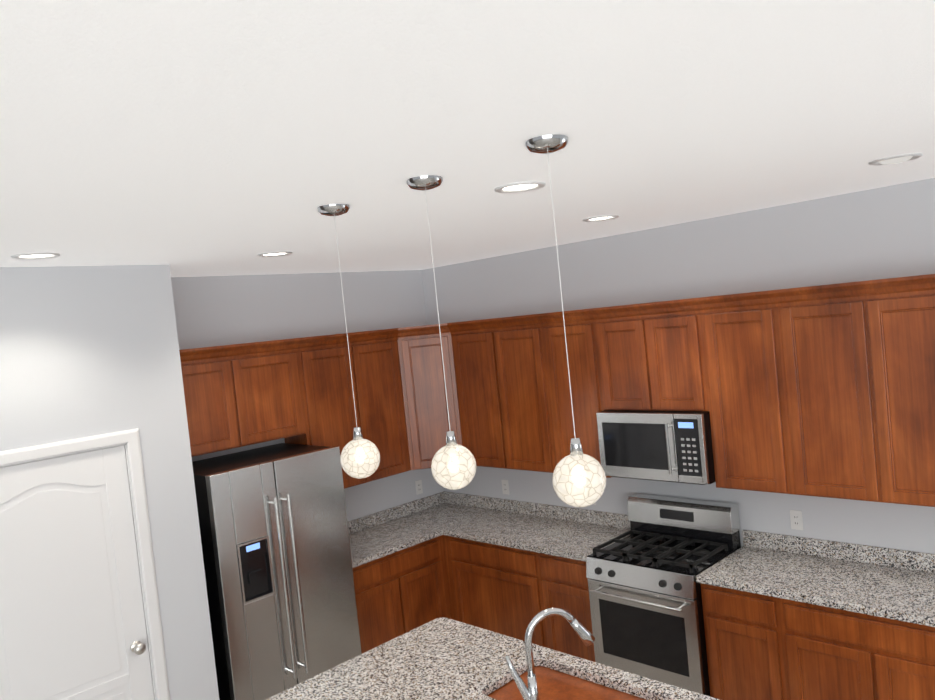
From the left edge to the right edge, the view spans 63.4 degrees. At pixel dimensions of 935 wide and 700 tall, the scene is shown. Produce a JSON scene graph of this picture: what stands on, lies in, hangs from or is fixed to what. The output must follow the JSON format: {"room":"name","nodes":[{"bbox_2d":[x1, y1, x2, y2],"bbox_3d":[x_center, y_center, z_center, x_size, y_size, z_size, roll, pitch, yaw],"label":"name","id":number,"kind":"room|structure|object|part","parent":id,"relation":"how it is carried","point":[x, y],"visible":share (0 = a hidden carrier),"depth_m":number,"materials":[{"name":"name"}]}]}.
{"room":"kitchen","nodes":[
{"label":"kitchen","id":0,"kind":"room"},
{"bbox_2d":[0,264,218,699],"bbox_3d":[-2.072,1.077,3.929,0.115,3.010,1.376,-4,3,45],"label":"wall","id":1,"kind":"structure","parent":0,"point":[86,351],"depth_m":4.12,"materials":[{"name":"white paint"}]},
{"bbox_2d":[0,445,153,699],"bbox_3d":[-2.056,1.562,3.867,0.035,2.023,0.813,-4,3,45],"label":"pantry door","id":2,"kind":"structure","parent":1,"relation":"in","point":[72,623],"depth_m":3.89,"materials":[{"name":"white paint"}]},
{"bbox_2d":[130,641,145,654],"bbox_3d":[-1.769,1.605,4.075,0.072,0.062,0.062,-4,3,45],"label":"door knob","id":3,"kind":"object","parent":2,"relation":"attached to","point":[138,647],"depth_m":4.06,"materials":[{"name":"silver metal"}]},
{"bbox_2d":[0,428,169,699],"bbox_3d":[-2.074,1.529,3.880,0.131,2.115,0.973,-4,3,45],"label":"door frame","id":4,"kind":"structure","parent":1,"relation":"attached to","point":[144,548],"depth_m":4.12,"materials":[{"name":"white paint"}]},
{"bbox_2d":[171,270,443,520],"bbox_3d":[-1.253,0.923,5.834,0.150,3.010,2.694,-4,3,45],"label":"wall","id":5,"kind":"structure","parent":0,"point":[211,311],"depth_m":5.84,"materials":[{"name":"white paint"}]},
{"bbox_2d":[179,344,250,456],"bbox_3d":[-1.817,0.336,4.971,0.323,0.685,0.591,-4,3,45],"label":"upper cabinet","id":6,"kind":"object","parent":5,"relation":"attached to","point":[214,380],"depth_m":4.93,"materials":[{"name":"brown wood"}]},
{"bbox_2d":[243,338,310,444],"bbox_3d":[-1.495,0.291,5.296,0.323,0.685,0.591,-4,3,45],"label":"upper cabinet","id":7,"kind":"object","parent":5,"relation":"attached to","point":[276,388],"depth_m":5.25,"materials":[{"name":"brown wood"}]},
{"bbox_2d":[285,334,358,488],"bbox_3d":[-1.078,0.467,5.700,0.323,1.148,0.531,-4,3,45],"label":"upper cabinet","id":8,"kind":"object","parent":5,"relation":"attached to","point":[324,360],"depth_m":5.55,"materials":[{"name":"brown wood"}]},
{"bbox_2d":[343,328,414,484],"bbox_3d":[-0.758,0.424,5.984,0.377,1.148,0.591,-4,3,45],"label":"upper cabinet","id":9,"kind":"object","parent":5,"relation":"attached to","point":[378,369],"depth_m":5.90,"materials":[{"name":"brown wood"}]},
{"bbox_2d":[415,480,422,494],"bbox_3d":[-0.418,1.185,6.537,0.008,0.118,0.072,-4,3,45],"label":"electrical outlet","id":10,"kind":"object","parent":5,"relation":"attached to","point":[418,485],"visible":1,"depth_m":6.53,"materials":[{"name":"white plastic"}]},
{"bbox_2d":[0,0,934,276],"bbox_3d":[-1.242,-0.464,1.117,13.000,0.100,9.370,-4,3,45],"label":"ceiling","id":11,"kind":"structure","parent":0,"point":[188,138],"depth_m":1.87,"materials":[{"name":"white paint"}]},
{"bbox_2d":[11,252,60,259],"bbox_3d":[-1.952,-0.424,3.427,0.196,0.009,0.196,-4,3,45],"label":"recessed light","id":12,"kind":"object","parent":11,"relation":"in","point":[36,256],"visible":1,"depth_m":3.43,"materials":[{"name":"white paint"}]},
{"bbox_2d":[257,251,292,256],"bbox_3d":[-1.093,-0.543,4.302,0.196,0.009,0.196,-4,3,45],"label":"recessed light","id":13,"kind":"object","parent":11,"relation":"in","point":[276,254],"visible":1,"depth_m":4.31,"materials":[{"name":"white paint"}]},
{"bbox_2d":[317,204,379,478],"bbox_3d":[-0.465,-0.026,2.948,0.156,1.062,0.156,-4,3,45],"label":"pendant light","id":14,"kind":"object","parent":11,"relation":"hanging from","point":[360,457],"visible":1,"depth_m":2.91,"materials":[{"name":"white glass"}]},
{"bbox_3d":[-0.473,-0.109,2.945,0.002,0.837,0.003,-4,3,45],"label":"cord","id":15,"kind":"part","parent":14,"relation":"part of","materials":[{"name":"white plastic"}]},
{"bbox_3d":[-0.420,0.425,2.965,0.156,0.156,0.156,-4,3,45],"label":"globe","id":16,"kind":"part","parent":14,"relation":"part of","materials":[{"name":"white glass"}]},
{"bbox_2d":[406,175,475,489],"bbox_3d":[-0.092,-0.049,2.583,0.156,1.062,0.156,-4,3,45],"label":"pendant light","id":17,"kind":"object","parent":11,"relation":"hanging from","point":[453,465],"visible":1,"depth_m":2.54,"materials":[{"name":"white glass"}]},
{"bbox_3d":[-0.101,-0.133,2.580,0.002,0.837,0.003,-4,3,45],"label":"cord","id":18,"kind":"part","parent":17,"relation":"part of","materials":[{"name":"white plastic"}]},
{"bbox_3d":[-0.047,0.401,2.600,0.156,0.156,0.156,-4,3,45],"label":"globe","id":19,"kind":"part","parent":17,"relation":"part of","materials":[{"name":"white glass"}]},
{"bbox_2d":[494,181,545,192],"bbox_3d":[0.201,-0.620,2.895,0.196,0.009,0.196,-4,3,45],"label":"recessed light","id":20,"kind":"object","parent":11,"relation":"in","point":[520,187],"visible":1,"depth_m":2.90,"materials":[{"name":"white paint"}]},
{"bbox_2d":[525,134,605,506],"bbox_3d":[0.280,-0.072,2.187,0.156,1.062,0.156,-4,3,45],"label":"pendant light","id":21,"kind":"object","parent":11,"relation":"hanging from","point":[579,478],"visible":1,"depth_m":2.15,"materials":[{"name":"white glass"}]},
{"bbox_3d":[0.271,-0.155,2.184,0.002,0.837,0.003,-4,3,45],"label":"cord","id":22,"kind":"part","parent":21,"relation":"part of","materials":[{"name":"white plastic"}]},
{"bbox_3d":[0.325,0.379,2.204,0.156,0.156,0.156,-4,3,45],"label":"globe","id":23,"kind":"part","parent":21,"relation":"part of","materials":[{"name":"white glass"}]},
{"bbox_2d":[583,215,618,221],"bbox_3d":[0.732,-0.721,4.159,0.196,0.009,0.196,-4,3,45],"label":"recessed light","id":24,"kind":"object","parent":11,"relation":"in","point":[600,218],"visible":1,"depth_m":4.16,"materials":[{"name":"white paint"}]},
{"bbox_2d":[869,153,922,165],"bbox_3d":[1.769,-0.782,3.131,0.196,0.017,0.196,-4,3,45],"label":"recessed light","id":25,"kind":"object","parent":11,"relation":"in","point":[896,159],"visible":0.98,"depth_m":3.09,"materials":[{"name":"white paint"}]},
{"bbox_2d":[422,178,934,553],"bbox_3d":[3.213,0.568,3.363,9.980,3.010,0.150,-4,3,45],"label":"wall","id":26,"kind":"structure","parent":0,"point":[886,232],"depth_m":4.71,"materials":[{"name":"white paint"}]},
{"bbox_2d":[403,324,454,469],"bbox_3d":[-0.298,0.367,6.284,0.608,1.148,0.608,-4,3,45],"label":"upper cabinet","id":27,"kind":"object","parent":26,"relation":"attached to","point":[422,350],"depth_m":6.06,"materials":[{"name":"brown wood"}]},
{"bbox_3d":[0.325,-0.147,4.192,3.885,0.094,2.588,-4,3,45],"label":"crown","id":28,"kind":"part","parent":27,"relation":"part of","materials":[{"name":"brown wood"}]},
{"bbox_2d":[443,318,510,468],"bbox_3d":[0.165,0.332,5.982,0.596,1.148,0.377,-4,3,45],"label":"upper cabinet","id":29,"kind":"object","parent":26,"relation":"attached to","point":[474,360],"depth_m":5.88,"materials":[{"name":"brown wood"}]},
{"bbox_2d":[501,480,508,494],"bbox_3d":[0.310,1.124,6.208,0.072,0.118,0.008,-4,3,45],"label":"electrical outlet","id":30,"kind":"object","parent":26,"relation":"attached to","point":[505,487],"visible":1,"depth_m":6.20,"materials":[{"name":"white plastic"}]},
{"bbox_2d":[499,314,550,472],"bbox_3d":[0.490,0.310,5.694,0.536,1.148,0.323,-4,3,45],"label":"upper cabinet","id":31,"kind":"object","parent":26,"relation":"attached to","point":[518,335],"depth_m":5.55,"materials":[{"name":"brown wood"}]},
{"bbox_2d":[535,309,611,477],"bbox_3d":[0.841,0.288,5.343,0.457,1.148,0.323,-4,3,45],"label":"upper cabinet","id":32,"kind":"object","parent":26,"relation":"attached to","point":[583,362],"depth_m":5.24,"materials":[{"name":"brown wood"}]},
{"bbox_2d":[591,305,638,410],"bbox_3d":[1.137,0.038,5.015,0.447,0.685,0.323,-4,3,45],"label":"upper cabinet","id":33,"kind":"object","parent":26,"relation":"attached to","point":[615,349],"depth_m":4.96,"materials":[{"name":"brown wood"}]},
{"bbox_2d":[631,298,706,410],"bbox_3d":[1.359,0.024,4.792,0.447,0.685,0.323,-4,3,45],"label":"upper cabinet","id":34,"kind":"object","parent":26,"relation":"attached to","point":[667,336],"depth_m":4.68,"materials":[{"name":"brown wood"}]},
{"bbox_2d":[596,410,715,484],"bbox_3d":[1.261,0.599,4.881,0.754,0.438,0.447,-4,3,45],"label":"microwave","id":35,"kind":"object","parent":34,"relation":"attached to","point":[671,446],"visible":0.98,"depth_m":4.72,"materials":[{"name":"grey metal"}]},
{"bbox_2d":[699,290,786,493],"bbox_3d":[1.701,0.234,4.481,0.457,1.148,0.323,-4,3,45],"label":"upper cabinet","id":36,"kind":"object","parent":26,"relation":"attached to","point":[739,335],"depth_m":4.37,"materials":[{"name":"brown wood"}]},
{"bbox_2d":[790,510,802,529],"bbox_3d":[1.973,1.020,4.543,0.072,0.118,0.008,-4,3,45],"label":"electrical outlet","id":37,"kind":"object","parent":26,"relation":"attached to","point":[796,519],"visible":1,"depth_m":4.54,"materials":[{"name":"white plastic"}]},
{"bbox_2d":[771,283,862,500],"bbox_3d":[2.047,0.212,4.135,0.523,1.148,0.323,-4,3,45],"label":"upper cabinet","id":38,"kind":"object","parent":26,"relation":"attached to","point":[828,391],"depth_m":4.08,"materials":[{"name":"brown wood"}]},
{"bbox_2d":[843,274,934,506],"bbox_3d":[2.323,0.195,3.858,0.523,1.148,0.323,-4,3,45],"label":"upper cabinet","id":39,"kind":"object","parent":26,"relation":"attached to","point":[891,321],"depth_m":3.81,"materials":[{"name":"brown wood"}]},
{"bbox_3d":[-0.931,2.628,1.234,13.000,0.100,9.370,-4,3,45],"label":"floor","id":40,"kind":"structure","parent":0,"visible":0},
{"bbox_2d":[192,443,361,699],"bbox_3d":[-1.325,1.585,5.014,0.791,1.770,0.927,-4,3,45],"label":"refrigerator","id":41,"kind":"object","parent":40,"relation":"on","point":[276,549],"visible":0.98,"depth_m":4.70,"materials":[{"name":"dark steel"},{"name":"stainless steel"},{"name":"black plastic"}]},
{"bbox_2d":[353,535,452,652],"bbox_3d":[-0.682,1.932,5.803,0.608,0.892,0.948,-4,3,45],"label":"base cabinet","id":42,"kind":"object","parent":40,"relation":"on","point":[402,591],"depth_m":5.58,"materials":[{"name":"brown wood"}]},
{"bbox_2d":[348,507,439,567],"bbox_3d":[-0.753,1.420,5.742,0.640,0.140,0.900,-4,3,45],"label":"countertop","id":43,"kind":"structure","parent":42,"relation":"on","point":[374,536],"depth_m":5.91,"materials":[{"name":"stone"}]},
{"bbox_2d":[396,491,630,561],"bbox_3d":[0.275,1.314,5.809,2.005,0.140,0.658,-4,3,45],"label":"countertop","id":44,"kind":"structure","parent":42,"relation":"on","point":[561,531],"depth_m":5.73,"materials":[{"name":"stone"}]},
{"bbox_2d":[266,607,719,699],"bbox_3d":[0.226,1.705,2.899,2.240,1.380,1.265,-4,3,45],"label":"kitchen island","id":45,"kind":"object","parent":40,"relation":"on","point":[442,658],"visible":1,"depth_m":3.40,"materials":[{"name":"granite"},{"name":"cherry wood"},{"name":"chrome"}]},
{"bbox_2d":[505,607,595,699],"bbox_3d":[0.347,1.221,2.937,0.258,0.444,0.310,-4,3,45],"label":"faucet","id":46,"kind":"object","parent":45,"relation":"on","point":[530,693],"depth_m":2.91,"materials":[{"name":"silver metal"}]},
{"bbox_2d":[445,535,540,645],"bbox_3d":[0.421,1.822,5.769,0.875,0.892,0.608,-4,3,45],"label":"base cabinet","id":47,"kind":"object","parent":40,"relation":"on","point":[494,586],"depth_m":5.57,"materials":[{"name":"brown wood"}]},
{"bbox_2d":[533,552,594,661],"bbox_3d":[0.891,1.793,5.298,0.457,0.892,0.608,-4,3,45],"label":"base cabinet","id":48,"kind":"object","parent":40,"relation":"on","point":[562,582],"depth_m":5.11,"materials":[{"name":"brown wood"}]},
{"bbox_2d":[586,493,740,696],"bbox_3d":[1.257,1.618,4.813,0.750,1.203,0.710,-4,3,45],"label":"range","id":49,"kind":"object","parent":40,"relation":"on","point":[645,599],"visible":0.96,"depth_m":4.68,"materials":[{"name":"grey metal"}]},
{"bbox_2d":[700,583,780,699],"bbox_3d":[1.751,1.739,4.437,0.457,0.892,0.608,-4,3,45],"label":"base cabinet","id":50,"kind":"object","parent":40,"relation":"on","point":[761,647],"depth_m":4.23,"materials":[{"name":"brown wood"}]},
{"bbox_2d":[696,530,934,626],"bbox_3d":[2.021,1.204,4.075,1.396,0.140,0.636,-4,3,45],"label":"countertop","id":51,"kind":"structure","parent":50,"relation":"on","point":[894,584],"depth_m":4.14,"materials":[{"name":"stone"}]},
{"bbox_2d":[773,597,934,699],"bbox_3d":[2.237,1.708,3.950,0.920,0.892,0.608,-4,3,45],"label":"base cabinet","id":52,"kind":"object","parent":40,"relation":"on","point":[824,653],"depth_m":3.82,"materials":[{"name":"brown wood"}]}
]}

